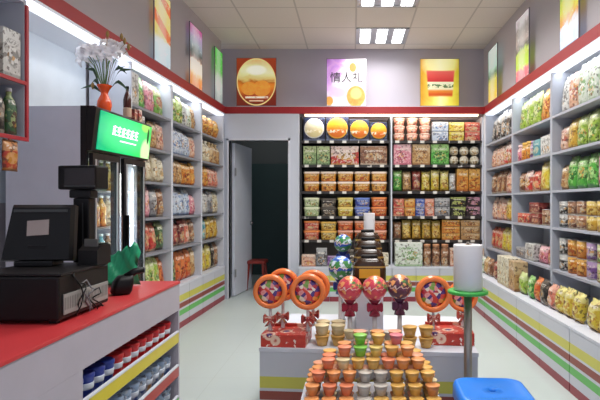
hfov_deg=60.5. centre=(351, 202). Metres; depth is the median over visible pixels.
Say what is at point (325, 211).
tub
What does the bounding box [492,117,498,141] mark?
snack bag
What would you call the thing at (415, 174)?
snack bag
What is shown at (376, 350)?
cup
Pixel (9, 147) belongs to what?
pack
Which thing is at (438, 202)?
carton
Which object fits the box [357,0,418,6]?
recessed light
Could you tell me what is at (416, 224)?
snack bag
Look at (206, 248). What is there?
snack bag
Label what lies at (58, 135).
fridge
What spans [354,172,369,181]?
tub
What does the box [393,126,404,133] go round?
cup
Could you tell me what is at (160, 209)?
snack bag
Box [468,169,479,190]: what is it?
carton
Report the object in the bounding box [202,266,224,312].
base cabinet
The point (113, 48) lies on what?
lily bouquet
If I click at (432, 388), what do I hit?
cup
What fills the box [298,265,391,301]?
base cabinet
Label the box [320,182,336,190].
tub
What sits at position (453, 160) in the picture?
round tin
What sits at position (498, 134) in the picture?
snack bag
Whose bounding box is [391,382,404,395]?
cup
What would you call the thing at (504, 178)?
snack bag
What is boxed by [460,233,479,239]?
carton
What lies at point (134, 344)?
drink cup
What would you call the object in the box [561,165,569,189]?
snack bag
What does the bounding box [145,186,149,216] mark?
snack bag
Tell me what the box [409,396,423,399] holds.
cup
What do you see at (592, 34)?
trim
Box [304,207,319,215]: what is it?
tub
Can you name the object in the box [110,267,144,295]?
barcode scanner
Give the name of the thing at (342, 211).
tub
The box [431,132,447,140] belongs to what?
carton
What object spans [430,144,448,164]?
carton
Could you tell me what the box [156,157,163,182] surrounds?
snack bag
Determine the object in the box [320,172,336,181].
tub
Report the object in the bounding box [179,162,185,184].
snack bag
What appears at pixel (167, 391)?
drink cup
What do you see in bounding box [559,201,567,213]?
tin can
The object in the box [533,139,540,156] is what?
carton
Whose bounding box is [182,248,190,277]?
snack bag
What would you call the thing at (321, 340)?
cup
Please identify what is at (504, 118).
snack bag
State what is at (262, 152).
wall
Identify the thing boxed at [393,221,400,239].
snack bag
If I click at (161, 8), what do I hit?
poster
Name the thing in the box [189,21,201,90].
poster
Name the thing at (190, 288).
base cabinet
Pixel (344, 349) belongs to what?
cup
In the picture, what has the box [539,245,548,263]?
snack bag
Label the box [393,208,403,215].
carton
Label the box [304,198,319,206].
tub
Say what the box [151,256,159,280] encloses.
snack bag
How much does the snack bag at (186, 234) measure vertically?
0.261 m
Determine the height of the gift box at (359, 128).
0.275 m
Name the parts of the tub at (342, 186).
lid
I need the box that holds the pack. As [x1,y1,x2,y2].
[2,139,17,171]
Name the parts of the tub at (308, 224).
lid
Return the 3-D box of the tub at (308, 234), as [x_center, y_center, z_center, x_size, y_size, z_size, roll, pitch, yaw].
[-0.515,0.409,6.547,0.205,0.119,0.150,0,0,1]
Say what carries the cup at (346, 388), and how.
on the cup
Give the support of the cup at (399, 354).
on the cup
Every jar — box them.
[348,249,353,264]
[353,246,383,264]
[353,255,385,284]
[354,237,381,252]
[355,229,380,243]
[423,244,430,265]
[432,244,439,265]
[441,244,448,265]
[518,145,522,160]
[522,142,526,159]
[526,141,531,158]
[530,140,534,157]
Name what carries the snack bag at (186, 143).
on the shelving unit at (195, 191)
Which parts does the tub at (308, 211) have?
lid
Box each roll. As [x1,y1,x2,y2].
[364,213,374,231]
[453,244,482,291]
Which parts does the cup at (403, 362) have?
lid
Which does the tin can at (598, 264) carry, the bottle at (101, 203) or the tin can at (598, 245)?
the tin can at (598, 245)
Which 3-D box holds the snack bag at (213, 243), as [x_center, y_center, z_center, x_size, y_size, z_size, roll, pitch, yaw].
[-1.693,0.626,6.261,0.086,0.304,0.130,0,0,3]
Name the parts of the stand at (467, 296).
post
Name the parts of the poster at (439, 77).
frame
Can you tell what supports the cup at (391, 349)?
on the cup
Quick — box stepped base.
[356,291,382,334]
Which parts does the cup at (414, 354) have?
lid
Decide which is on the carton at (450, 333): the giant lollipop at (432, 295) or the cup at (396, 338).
the giant lollipop at (432, 295)
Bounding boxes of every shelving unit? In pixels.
[89,61,171,280]
[172,85,201,280]
[202,115,223,265]
[300,117,389,264]
[390,117,482,264]
[486,115,511,261]
[512,73,550,282]
[551,72,599,299]
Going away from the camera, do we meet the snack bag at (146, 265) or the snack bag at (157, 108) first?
the snack bag at (146, 265)
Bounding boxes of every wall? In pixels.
[0,0,220,267]
[221,49,483,247]
[231,142,287,273]
[484,0,599,114]
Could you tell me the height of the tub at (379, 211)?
0.119 m
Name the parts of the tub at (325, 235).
lid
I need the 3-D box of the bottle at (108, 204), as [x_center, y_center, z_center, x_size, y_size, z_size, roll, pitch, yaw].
[-1.701,0.054,3.547,0.065,0.210,0.066,0,0,2]
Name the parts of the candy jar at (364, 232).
lid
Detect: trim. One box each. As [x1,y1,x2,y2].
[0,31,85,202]
[29,0,223,114]
[38,0,224,113]
[225,107,484,113]
[227,106,482,106]
[227,138,289,298]
[484,115,485,256]
[485,23,599,112]
[485,37,599,114]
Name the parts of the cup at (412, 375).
lid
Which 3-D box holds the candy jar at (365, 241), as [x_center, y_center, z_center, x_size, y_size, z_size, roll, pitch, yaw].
[0.105,0.316,3.323,0.184,0.184,0.094,0,0,0]
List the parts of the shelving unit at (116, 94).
panel, shelf, shelf, shelf, shelf, panel, shelf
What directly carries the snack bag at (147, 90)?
on the shelving unit at (116, 94)
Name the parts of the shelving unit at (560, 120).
shelf, shelf, shelf, shelf, shelf, panel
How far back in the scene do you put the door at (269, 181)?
8.55 m
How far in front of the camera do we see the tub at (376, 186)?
6.48 m
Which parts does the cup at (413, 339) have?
lid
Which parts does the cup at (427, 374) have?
lid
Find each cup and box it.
[83,369,94,397]
[84,363,104,390]
[95,357,114,383]
[105,351,123,376]
[107,393,123,399]
[114,346,131,369]
[115,387,131,399]
[122,341,138,363]
[124,380,138,399]
[130,336,146,357]
[132,374,146,398]
[138,332,152,352]
[140,369,152,392]
[144,328,159,347]
[146,364,159,385]
[151,324,164,343]
[152,359,164,380]
[157,320,170,338]
[158,392,164,399]
[159,354,170,374]
[163,386,170,399]
[304,396,318,399]
[305,382,319,395]
[306,377,313,382]
[311,369,325,382]
[312,364,324,369]
[313,360,322,364]
[315,323,329,335]
[315,334,329,345]
[316,319,329,323]
[321,356,335,369]
[321,396,335,399]
[322,352,335,357]
[322,382,336,395]
[323,348,336,352]
[327,369,340,382]
[331,319,345,323]
[331,323,345,335]
[331,334,344,345]
[336,357,349,369]
[338,340,350,344]
[338,344,351,356]
[339,382,353,395]
[339,396,353,399]
[342,369,356,382]
[343,329,354,338]
[344,338,354,347]
[351,357,364,369]
[353,329,365,332]
[353,333,366,344]
[353,344,367,356]
[356,382,370,395]
[357,396,371,399]
[358,369,372,382]
[359,364,370,369]
[366,356,379,369]
[369,344,382,356]
[371,329,383,332]
[371,333,384,344]
[373,369,387,382]
[373,382,387,395]
[374,396,388,399]
[381,356,395,369]
[384,329,390,339]
[385,344,398,356]
[388,329,401,338]
[389,333,402,344]
[389,369,403,382]
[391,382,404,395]
[391,396,406,399]
[393,118,404,125]
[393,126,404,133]
[393,134,404,140]
[396,352,404,357]
[396,356,409,369]
[400,340,412,350]
[400,344,414,356]
[402,324,416,337]
[402,335,416,345]
[404,364,416,373]
[405,369,419,382]
[406,118,417,125]
[406,126,417,133]
[406,134,417,140]
[408,382,422,395]
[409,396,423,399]
[410,348,420,358]
[410,352,422,361]
[411,356,424,369]
[418,324,433,337]
[418,336,433,347]
[419,118,429,125]
[419,126,429,133]
[419,134,430,140]
[420,364,432,375]
[420,369,434,382]
[425,382,439,395]
[426,396,441,399]
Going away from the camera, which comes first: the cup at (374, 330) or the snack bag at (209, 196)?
the cup at (374, 330)
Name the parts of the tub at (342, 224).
lid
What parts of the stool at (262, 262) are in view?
leg, seat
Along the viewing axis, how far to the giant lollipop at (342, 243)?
3.38 m
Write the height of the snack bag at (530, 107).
0.313 m
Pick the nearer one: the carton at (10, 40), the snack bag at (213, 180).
the carton at (10, 40)
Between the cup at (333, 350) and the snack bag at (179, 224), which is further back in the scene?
the snack bag at (179, 224)
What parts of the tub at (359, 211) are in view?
lid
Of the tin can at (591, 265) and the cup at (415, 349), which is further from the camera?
the tin can at (591, 265)
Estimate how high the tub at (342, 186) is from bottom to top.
0.124 m
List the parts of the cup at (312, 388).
lid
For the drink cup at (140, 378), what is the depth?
2.34 m
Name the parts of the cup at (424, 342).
lid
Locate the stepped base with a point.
(363, 320)
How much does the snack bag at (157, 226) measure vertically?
0.258 m
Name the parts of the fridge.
panel, fridge door, door trim, frame, panel, door handle, door handle, fridge door, door trim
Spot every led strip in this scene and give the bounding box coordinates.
[26,0,222,114]
[305,114,477,116]
[486,40,599,114]
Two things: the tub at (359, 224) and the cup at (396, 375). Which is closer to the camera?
the cup at (396, 375)
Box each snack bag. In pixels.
[139,78,143,107]
[141,79,153,111]
[145,158,151,180]
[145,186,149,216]
[145,223,155,251]
[145,224,148,252]
[145,256,154,280]
[145,259,148,280]
[146,120,156,148]
[148,153,157,181]
[148,189,156,216]
[151,85,162,114]
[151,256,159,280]
[153,221,162,250]
[154,122,163,149]
[154,188,163,216]
[155,257,163,280]
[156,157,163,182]
[173,99,176,120]
[173,127,178,153]
[173,162,176,183]
[173,188,178,215]
[173,221,177,246]
[173,251,180,280]
[173,260,175,280]
[174,95,182,123]
[174,160,181,183]
[176,129,184,154]
[176,191,183,214]
[176,219,184,244]
[178,250,185,279]
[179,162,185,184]
[180,189,189,214]
[180,219,188,243]
[181,102,186,124]
[182,133,189,156]
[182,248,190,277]
[183,163,190,184]
[184,103,190,126]
[186,219,193,242]
[187,136,194,157]
[187,162,194,185]
[188,106,194,128]
[188,195,194,214]
[188,246,194,275]
[202,166,207,186]
[202,169,204,186]
[202,192,207,213]
[202,218,205,239]
[202,247,205,271]
[203,243,210,269]
[204,218,209,239]
[206,167,211,186]
[206,190,212,212]
[207,216,213,238]
[208,243,214,267]
[209,169,214,187]
[211,192,217,212]
[211,216,217,237]
[211,242,217,266]
[212,169,217,187]
[393,170,401,190]
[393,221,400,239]
[401,219,410,239]
[402,171,410,190]
[411,219,420,239]
[412,170,420,190]
[421,171,429,190]
[421,219,430,239]
[430,169,439,190]
[431,220,440,239]
[440,170,448,190]
[449,173,455,190]
[482,256,485,272]
[484,256,490,274]
[487,258,494,276]
[491,226,497,247]
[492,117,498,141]
[492,148,497,167]
[492,173,498,193]
[492,197,498,218]
[493,261,496,278]
[495,145,502,166]
[495,226,500,248]
[496,114,502,139]
[496,171,503,193]
[497,197,504,219]
[498,228,504,249]
[499,145,505,165]
[501,110,507,137]
[501,170,509,193]
[501,198,508,219]
[502,227,508,250]
[503,141,511,164]
[505,228,511,251]
[506,109,511,135]
[506,171,511,192]
[506,198,511,220]
[507,142,511,163]
[509,231,511,252]
[519,172,526,191]
[519,272,529,294]
[520,100,529,129]
[525,170,534,191]
[526,96,535,126]
[528,275,536,298]
[532,170,541,191]
[533,90,543,123]
[534,276,543,301]
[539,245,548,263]
[540,278,551,305]
[541,89,549,119]
[541,161,549,190]
[547,283,559,309]
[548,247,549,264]
[555,285,567,313]
[560,126,569,149]
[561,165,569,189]
[562,74,571,111]
[563,287,577,318]
[568,117,580,147]
[568,155,579,188]
[569,70,580,107]
[572,291,588,323]
[577,113,590,145]
[577,155,590,188]
[578,60,591,103]
[587,152,599,187]
[587,298,599,332]
[588,55,599,99]
[588,108,599,143]
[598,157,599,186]
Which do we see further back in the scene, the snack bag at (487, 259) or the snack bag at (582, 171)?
the snack bag at (487, 259)
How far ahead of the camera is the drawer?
1.76 m
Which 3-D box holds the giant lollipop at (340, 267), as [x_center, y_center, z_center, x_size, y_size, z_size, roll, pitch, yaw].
[-0.070,0.552,3.140,0.150,0.454,0.149,0,0,0]
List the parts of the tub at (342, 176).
lid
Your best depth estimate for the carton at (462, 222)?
6.47 m
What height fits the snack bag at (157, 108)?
0.279 m
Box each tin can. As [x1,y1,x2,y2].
[518,212,527,222]
[522,213,526,222]
[542,209,549,225]
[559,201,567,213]
[559,214,567,227]
[559,237,578,254]
[559,254,567,270]
[568,201,576,214]
[568,215,576,228]
[568,239,588,256]
[568,256,576,273]
[577,201,586,214]
[577,215,586,229]
[577,240,598,258]
[577,258,586,276]
[586,242,599,261]
[586,260,597,279]
[587,201,596,215]
[587,216,596,230]
[597,201,599,215]
[597,216,599,231]
[597,244,599,262]
[597,263,599,282]
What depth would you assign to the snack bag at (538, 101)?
4.74 m
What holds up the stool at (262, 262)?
on the floor
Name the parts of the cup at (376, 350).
lid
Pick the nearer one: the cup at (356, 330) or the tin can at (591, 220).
the cup at (356, 330)
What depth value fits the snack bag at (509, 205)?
5.60 m
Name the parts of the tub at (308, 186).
lid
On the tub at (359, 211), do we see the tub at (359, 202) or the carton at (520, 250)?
the tub at (359, 202)
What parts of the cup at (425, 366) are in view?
lid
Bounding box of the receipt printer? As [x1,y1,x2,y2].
[78,239,110,264]
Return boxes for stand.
[259,314,478,399]
[448,242,488,377]
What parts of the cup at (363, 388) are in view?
lid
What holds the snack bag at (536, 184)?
on the shelving unit at (522, 233)
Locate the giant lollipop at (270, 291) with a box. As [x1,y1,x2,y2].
[253,274,287,330]
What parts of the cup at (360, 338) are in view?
lid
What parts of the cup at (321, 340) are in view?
lid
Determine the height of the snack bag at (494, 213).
0.273 m
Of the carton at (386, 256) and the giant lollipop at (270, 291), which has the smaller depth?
the giant lollipop at (270, 291)
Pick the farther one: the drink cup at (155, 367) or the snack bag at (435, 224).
the snack bag at (435, 224)
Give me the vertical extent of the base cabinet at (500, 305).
0.418 m
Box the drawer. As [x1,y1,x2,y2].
[0,262,107,323]
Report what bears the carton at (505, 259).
on the base cabinet at (500, 305)
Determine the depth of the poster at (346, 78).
6.48 m
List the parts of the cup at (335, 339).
lid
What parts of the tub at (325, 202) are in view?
lid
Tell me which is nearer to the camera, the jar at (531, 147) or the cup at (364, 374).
the cup at (364, 374)
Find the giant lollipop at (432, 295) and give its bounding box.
[415,276,451,329]
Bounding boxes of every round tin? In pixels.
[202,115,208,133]
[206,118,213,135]
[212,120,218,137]
[449,146,457,155]
[449,156,457,164]
[459,147,467,155]
[459,156,468,164]
[469,147,478,155]
[469,156,478,164]
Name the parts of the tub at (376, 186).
lid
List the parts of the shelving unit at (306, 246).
panel, shelf, price rail, shelf, price rail, price rail, price rail, price rail, panel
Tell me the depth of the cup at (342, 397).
2.28 m
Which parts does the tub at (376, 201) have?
lid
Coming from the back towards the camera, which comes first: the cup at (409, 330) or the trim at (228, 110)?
the trim at (228, 110)
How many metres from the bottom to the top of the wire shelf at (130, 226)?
0.008 m
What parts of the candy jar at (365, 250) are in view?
lid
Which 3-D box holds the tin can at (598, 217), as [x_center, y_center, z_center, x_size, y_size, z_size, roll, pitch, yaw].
[1.773,0.146,3.515,0.149,0.106,0.152,0,0,0]
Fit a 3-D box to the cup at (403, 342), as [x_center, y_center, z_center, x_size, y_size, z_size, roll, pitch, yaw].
[0.266,0.707,2.510,0.067,0.046,0.068,0,0,-23]
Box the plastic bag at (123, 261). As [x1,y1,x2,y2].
[108,242,140,285]
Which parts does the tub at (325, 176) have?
lid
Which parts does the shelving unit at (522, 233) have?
panel, shelf, shelf, shelf, shelf, shelf, panel, panel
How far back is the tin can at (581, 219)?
3.79 m
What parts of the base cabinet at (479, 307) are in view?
cabinet door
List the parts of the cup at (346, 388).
lid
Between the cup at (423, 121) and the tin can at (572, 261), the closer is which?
the tin can at (572, 261)
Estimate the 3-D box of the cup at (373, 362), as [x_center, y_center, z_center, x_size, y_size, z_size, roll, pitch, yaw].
[0.100,0.754,2.399,0.068,0.046,0.067,0,0,23]
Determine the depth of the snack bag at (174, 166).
4.93 m
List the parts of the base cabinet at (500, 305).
cabinet door, cabinet door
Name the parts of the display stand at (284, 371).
door, door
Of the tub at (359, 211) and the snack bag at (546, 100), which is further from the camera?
the tub at (359, 211)
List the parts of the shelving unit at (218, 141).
shelf, shelf, shelf, shelf, shelf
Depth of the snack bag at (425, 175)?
6.51 m
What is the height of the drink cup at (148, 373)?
0.110 m
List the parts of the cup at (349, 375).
lid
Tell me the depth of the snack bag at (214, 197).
6.19 m
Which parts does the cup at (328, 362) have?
lid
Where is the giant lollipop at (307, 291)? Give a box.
[290,273,325,331]
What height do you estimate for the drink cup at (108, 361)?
0.110 m
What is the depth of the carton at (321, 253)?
6.27 m
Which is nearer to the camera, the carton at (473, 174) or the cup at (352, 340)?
the cup at (352, 340)
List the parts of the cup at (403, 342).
lid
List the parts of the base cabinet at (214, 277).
cabinet door, cabinet door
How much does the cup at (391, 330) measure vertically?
0.046 m
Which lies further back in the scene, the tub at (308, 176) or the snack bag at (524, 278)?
the tub at (308, 176)
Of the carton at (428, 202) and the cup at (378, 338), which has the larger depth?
the carton at (428, 202)
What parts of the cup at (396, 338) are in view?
lid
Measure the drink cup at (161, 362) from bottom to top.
0.110 m
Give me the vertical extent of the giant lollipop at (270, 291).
0.314 m
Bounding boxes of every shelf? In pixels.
[0,77,21,84]
[97,190,132,192]
[97,225,132,229]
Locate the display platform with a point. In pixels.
(355, 389)
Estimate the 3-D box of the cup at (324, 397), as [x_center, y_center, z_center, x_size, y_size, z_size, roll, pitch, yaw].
[-0.103,0.894,2.279,0.068,0.046,0.067,0,0,6]
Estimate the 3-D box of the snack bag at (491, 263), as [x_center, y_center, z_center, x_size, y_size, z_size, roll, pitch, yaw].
[1.487,0.685,5.434,0.083,0.186,0.161,0,0,-2]
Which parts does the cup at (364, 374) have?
lid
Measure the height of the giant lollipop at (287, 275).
0.338 m
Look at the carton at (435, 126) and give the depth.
6.47 m
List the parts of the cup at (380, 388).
lid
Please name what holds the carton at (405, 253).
on the base cabinet at (415, 274)
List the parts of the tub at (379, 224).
lid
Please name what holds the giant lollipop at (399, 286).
on the display stand at (284, 371)
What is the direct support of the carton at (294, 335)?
on the display stand at (284, 371)
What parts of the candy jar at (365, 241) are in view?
lid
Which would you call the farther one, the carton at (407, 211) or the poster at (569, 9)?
the carton at (407, 211)
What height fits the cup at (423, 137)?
0.097 m
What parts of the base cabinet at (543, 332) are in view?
cabinet door, cabinet door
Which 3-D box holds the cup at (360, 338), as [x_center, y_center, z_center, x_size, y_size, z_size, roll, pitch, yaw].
[0.040,0.660,2.479,0.067,0.046,0.068,0,0,19]
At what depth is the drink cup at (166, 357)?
2.66 m
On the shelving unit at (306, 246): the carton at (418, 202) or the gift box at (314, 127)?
the gift box at (314, 127)
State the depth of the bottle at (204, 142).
5.87 m
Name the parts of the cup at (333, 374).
lid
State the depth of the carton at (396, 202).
6.47 m
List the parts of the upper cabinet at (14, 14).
panel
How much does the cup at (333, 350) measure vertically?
0.046 m
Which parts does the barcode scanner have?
handle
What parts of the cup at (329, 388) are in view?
lid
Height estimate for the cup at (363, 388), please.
0.046 m
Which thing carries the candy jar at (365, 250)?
on the stepped base
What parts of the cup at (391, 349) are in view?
lid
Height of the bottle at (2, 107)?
0.240 m
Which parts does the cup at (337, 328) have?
lid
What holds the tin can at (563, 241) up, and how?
on the tin can at (563, 259)
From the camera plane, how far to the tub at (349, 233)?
6.48 m
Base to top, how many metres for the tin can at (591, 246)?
0.132 m
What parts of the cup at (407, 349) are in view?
lid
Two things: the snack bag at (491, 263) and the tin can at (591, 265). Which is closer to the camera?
the tin can at (591, 265)
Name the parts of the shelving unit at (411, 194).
panel, shelf, shelf, price rail, price rail, price rail, price rail, price rail, panel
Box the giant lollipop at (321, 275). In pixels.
[301,270,329,325]
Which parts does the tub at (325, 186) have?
lid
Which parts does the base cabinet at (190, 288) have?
cabinet door, cabinet door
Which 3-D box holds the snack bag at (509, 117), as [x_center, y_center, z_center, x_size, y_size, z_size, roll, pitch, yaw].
[1.756,-0.887,5.645,0.076,0.319,0.194,0,0,-3]
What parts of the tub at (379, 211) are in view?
lid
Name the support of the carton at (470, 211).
on the shelving unit at (411, 194)
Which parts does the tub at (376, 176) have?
lid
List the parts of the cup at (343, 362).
lid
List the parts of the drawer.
plate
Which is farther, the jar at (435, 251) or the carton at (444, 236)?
the carton at (444, 236)
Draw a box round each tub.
[304,172,319,181]
[304,182,319,190]
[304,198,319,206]
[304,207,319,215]
[304,220,319,229]
[304,230,319,239]
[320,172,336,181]
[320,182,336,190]
[320,198,336,206]
[320,207,336,215]
[320,221,336,230]
[320,230,336,239]
[337,172,352,181]
[337,182,352,190]
[337,198,352,206]
[337,207,352,215]
[337,220,352,229]
[337,230,352,239]
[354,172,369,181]
[354,182,369,190]
[354,198,369,206]
[354,207,369,215]
[354,220,363,229]
[371,172,386,181]
[371,182,386,190]
[371,197,386,206]
[371,207,386,215]
[375,220,386,229]
[375,230,386,239]
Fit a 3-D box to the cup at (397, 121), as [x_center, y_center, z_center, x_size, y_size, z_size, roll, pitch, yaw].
[0.604,-1.034,6.550,0.150,0.097,0.148,0,0,-1]
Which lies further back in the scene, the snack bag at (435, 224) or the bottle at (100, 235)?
the snack bag at (435, 224)
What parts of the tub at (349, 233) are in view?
lid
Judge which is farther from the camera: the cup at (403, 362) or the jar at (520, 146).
the jar at (520, 146)
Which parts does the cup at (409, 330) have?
lid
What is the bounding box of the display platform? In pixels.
[301,382,438,399]
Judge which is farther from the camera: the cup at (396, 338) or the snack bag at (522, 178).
the snack bag at (522, 178)
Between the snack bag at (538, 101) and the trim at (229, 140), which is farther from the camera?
the trim at (229, 140)
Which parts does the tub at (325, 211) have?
lid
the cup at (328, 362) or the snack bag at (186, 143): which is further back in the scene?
the snack bag at (186, 143)
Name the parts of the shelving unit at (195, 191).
panel, shelf, shelf, shelf, shelf, shelf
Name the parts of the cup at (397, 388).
lid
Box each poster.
[153,0,170,70]
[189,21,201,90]
[214,46,222,104]
[236,58,276,105]
[326,58,366,105]
[420,58,458,105]
[488,42,497,103]
[516,7,529,82]
[560,0,579,50]
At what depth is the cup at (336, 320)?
2.87 m
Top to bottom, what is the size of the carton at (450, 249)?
0.220 m
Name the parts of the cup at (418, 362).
lid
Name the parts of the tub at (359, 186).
lid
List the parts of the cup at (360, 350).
lid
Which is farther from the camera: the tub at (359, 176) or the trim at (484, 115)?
the tub at (359, 176)
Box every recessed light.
[356,28,409,43]
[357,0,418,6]
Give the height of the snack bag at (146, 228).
0.268 m
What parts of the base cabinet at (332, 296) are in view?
cabinet door, cabinet door, cabinet door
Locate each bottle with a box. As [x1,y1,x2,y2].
[0,96,4,132]
[3,87,16,134]
[97,203,99,226]
[98,195,105,226]
[98,234,104,241]
[104,196,110,225]
[104,233,110,245]
[105,161,110,190]
[123,86,131,117]
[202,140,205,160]
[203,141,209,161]
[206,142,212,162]
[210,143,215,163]
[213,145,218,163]
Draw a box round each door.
[232,143,252,295]
[252,164,287,274]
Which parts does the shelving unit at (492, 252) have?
shelf, shelf, shelf, shelf, shelf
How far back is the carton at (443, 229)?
6.47 m
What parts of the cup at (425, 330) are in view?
lid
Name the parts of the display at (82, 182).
post trim, post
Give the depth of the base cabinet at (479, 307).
5.48 m
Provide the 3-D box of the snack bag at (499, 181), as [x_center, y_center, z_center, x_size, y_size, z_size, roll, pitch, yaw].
[1.759,-0.245,6.035,0.083,0.275,0.194,0,0,-4]
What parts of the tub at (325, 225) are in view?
lid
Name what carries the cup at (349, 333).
on the cup at (352, 340)
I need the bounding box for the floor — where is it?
[179,274,577,399]
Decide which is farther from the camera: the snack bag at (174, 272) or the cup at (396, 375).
the snack bag at (174, 272)
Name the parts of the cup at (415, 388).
lid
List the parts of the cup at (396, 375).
lid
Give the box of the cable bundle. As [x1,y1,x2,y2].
[73,272,103,315]
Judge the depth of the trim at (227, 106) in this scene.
6.45 m
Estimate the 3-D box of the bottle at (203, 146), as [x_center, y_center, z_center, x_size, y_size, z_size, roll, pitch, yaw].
[-1.709,-0.591,5.764,0.114,0.250,0.115,0,0,2]
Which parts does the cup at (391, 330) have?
lid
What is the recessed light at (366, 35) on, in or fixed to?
in the ceiling
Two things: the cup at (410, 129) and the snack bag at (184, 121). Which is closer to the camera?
the snack bag at (184, 121)
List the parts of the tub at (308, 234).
lid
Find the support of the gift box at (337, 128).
on the shelving unit at (306, 246)
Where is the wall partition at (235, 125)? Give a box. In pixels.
[224,114,300,298]
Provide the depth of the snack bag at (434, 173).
6.50 m
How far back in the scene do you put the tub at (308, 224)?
6.48 m
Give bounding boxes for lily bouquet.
[75,30,133,91]
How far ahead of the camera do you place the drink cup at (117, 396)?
2.12 m
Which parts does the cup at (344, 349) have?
lid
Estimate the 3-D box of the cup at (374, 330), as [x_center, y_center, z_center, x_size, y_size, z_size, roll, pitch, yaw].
[0.128,0.660,2.550,0.067,0.046,0.068,0,0,5]
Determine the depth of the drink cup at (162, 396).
2.58 m
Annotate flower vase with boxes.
[97,84,111,110]
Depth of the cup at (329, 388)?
2.30 m
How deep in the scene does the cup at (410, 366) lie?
2.42 m
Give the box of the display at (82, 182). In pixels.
[58,165,107,261]
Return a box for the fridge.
[6,105,151,280]
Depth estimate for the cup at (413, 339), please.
2.73 m
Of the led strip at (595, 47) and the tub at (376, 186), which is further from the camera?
the tub at (376, 186)
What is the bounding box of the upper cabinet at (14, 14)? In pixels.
[0,0,28,141]
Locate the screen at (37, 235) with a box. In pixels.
[1,205,78,266]
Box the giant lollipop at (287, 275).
[271,268,296,327]
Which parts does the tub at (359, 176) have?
lid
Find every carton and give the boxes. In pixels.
[0,26,20,79]
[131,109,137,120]
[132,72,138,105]
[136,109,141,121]
[261,322,311,347]
[302,254,315,265]
[303,146,316,164]
[316,248,326,265]
[317,146,329,164]
[327,256,335,265]
[331,146,358,164]
[360,146,386,164]
[382,252,388,265]
[393,144,410,164]
[393,199,403,206]
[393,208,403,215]
[394,242,421,265]
[404,199,414,206]
[404,208,414,215]
[411,144,429,164]
[415,199,424,206]
[415,208,424,215]
[425,199,433,206]
[425,208,433,215]
[425,321,473,345]
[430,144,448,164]
[431,122,447,132]
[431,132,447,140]
[433,198,449,206]
[433,207,449,215]
[440,220,459,225]
[440,226,459,232]
[440,233,459,239]
[448,122,463,131]
[448,132,463,140]
[449,197,465,206]
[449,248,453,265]
[450,207,465,215]
[455,169,467,190]
[459,226,479,232]
[460,220,479,225]
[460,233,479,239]
[464,122,479,131]
[464,132,479,140]
[466,197,479,206]
[466,207,479,215]
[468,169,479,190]
[497,255,513,284]
[503,257,520,287]
[509,260,527,291]
[516,246,524,258]
[525,243,547,261]
[529,203,549,213]
[529,213,541,224]
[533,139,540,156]
[541,134,549,154]
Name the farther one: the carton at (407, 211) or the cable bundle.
the carton at (407, 211)
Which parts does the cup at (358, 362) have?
lid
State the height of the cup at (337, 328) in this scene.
0.056 m
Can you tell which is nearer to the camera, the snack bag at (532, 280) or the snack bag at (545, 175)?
the snack bag at (532, 280)
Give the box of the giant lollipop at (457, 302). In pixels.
[449,284,477,326]
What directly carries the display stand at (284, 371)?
on the floor
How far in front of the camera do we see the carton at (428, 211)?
6.47 m
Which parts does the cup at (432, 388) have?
lid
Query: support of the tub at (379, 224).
on the tub at (382, 234)
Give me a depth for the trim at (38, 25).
3.42 m
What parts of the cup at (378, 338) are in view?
lid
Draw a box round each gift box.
[304,117,324,140]
[326,117,348,140]
[350,119,368,140]
[370,122,386,140]
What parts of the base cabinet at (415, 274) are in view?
cabinet door, cabinet door, cabinet door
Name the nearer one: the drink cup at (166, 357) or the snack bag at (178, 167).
the drink cup at (166, 357)
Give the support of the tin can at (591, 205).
on the tin can at (591, 220)
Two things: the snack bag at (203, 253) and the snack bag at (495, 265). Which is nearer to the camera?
the snack bag at (495, 265)
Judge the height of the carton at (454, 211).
0.120 m
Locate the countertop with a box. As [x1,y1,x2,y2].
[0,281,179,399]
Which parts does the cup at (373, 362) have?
lid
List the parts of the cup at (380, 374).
lid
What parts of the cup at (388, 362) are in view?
lid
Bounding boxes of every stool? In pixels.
[247,259,267,289]
[453,377,534,399]
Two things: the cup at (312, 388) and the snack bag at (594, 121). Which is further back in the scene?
the snack bag at (594, 121)
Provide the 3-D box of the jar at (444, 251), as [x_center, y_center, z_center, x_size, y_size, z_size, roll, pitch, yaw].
[1.150,0.644,6.318,0.101,0.270,0.099,0,0,1]
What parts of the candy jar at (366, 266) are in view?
lid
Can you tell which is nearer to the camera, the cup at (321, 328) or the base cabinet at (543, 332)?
the cup at (321, 328)
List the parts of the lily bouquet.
lily flower, lily flower, lily flower, lily flower, lily flower, lily flower, lily flower, lily flower, lily flower, lily flower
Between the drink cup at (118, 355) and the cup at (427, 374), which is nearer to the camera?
the drink cup at (118, 355)
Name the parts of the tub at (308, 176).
lid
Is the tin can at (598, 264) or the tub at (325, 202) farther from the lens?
the tub at (325, 202)
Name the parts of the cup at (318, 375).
lid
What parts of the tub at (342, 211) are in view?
lid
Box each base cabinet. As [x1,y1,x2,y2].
[179,275,202,328]
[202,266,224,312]
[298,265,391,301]
[390,262,453,301]
[473,272,493,316]
[484,278,549,345]
[516,296,592,391]
[569,326,599,399]
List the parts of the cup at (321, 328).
lid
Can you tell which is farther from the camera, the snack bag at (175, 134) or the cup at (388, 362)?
the snack bag at (175, 134)
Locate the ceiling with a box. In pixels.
[183,0,524,48]

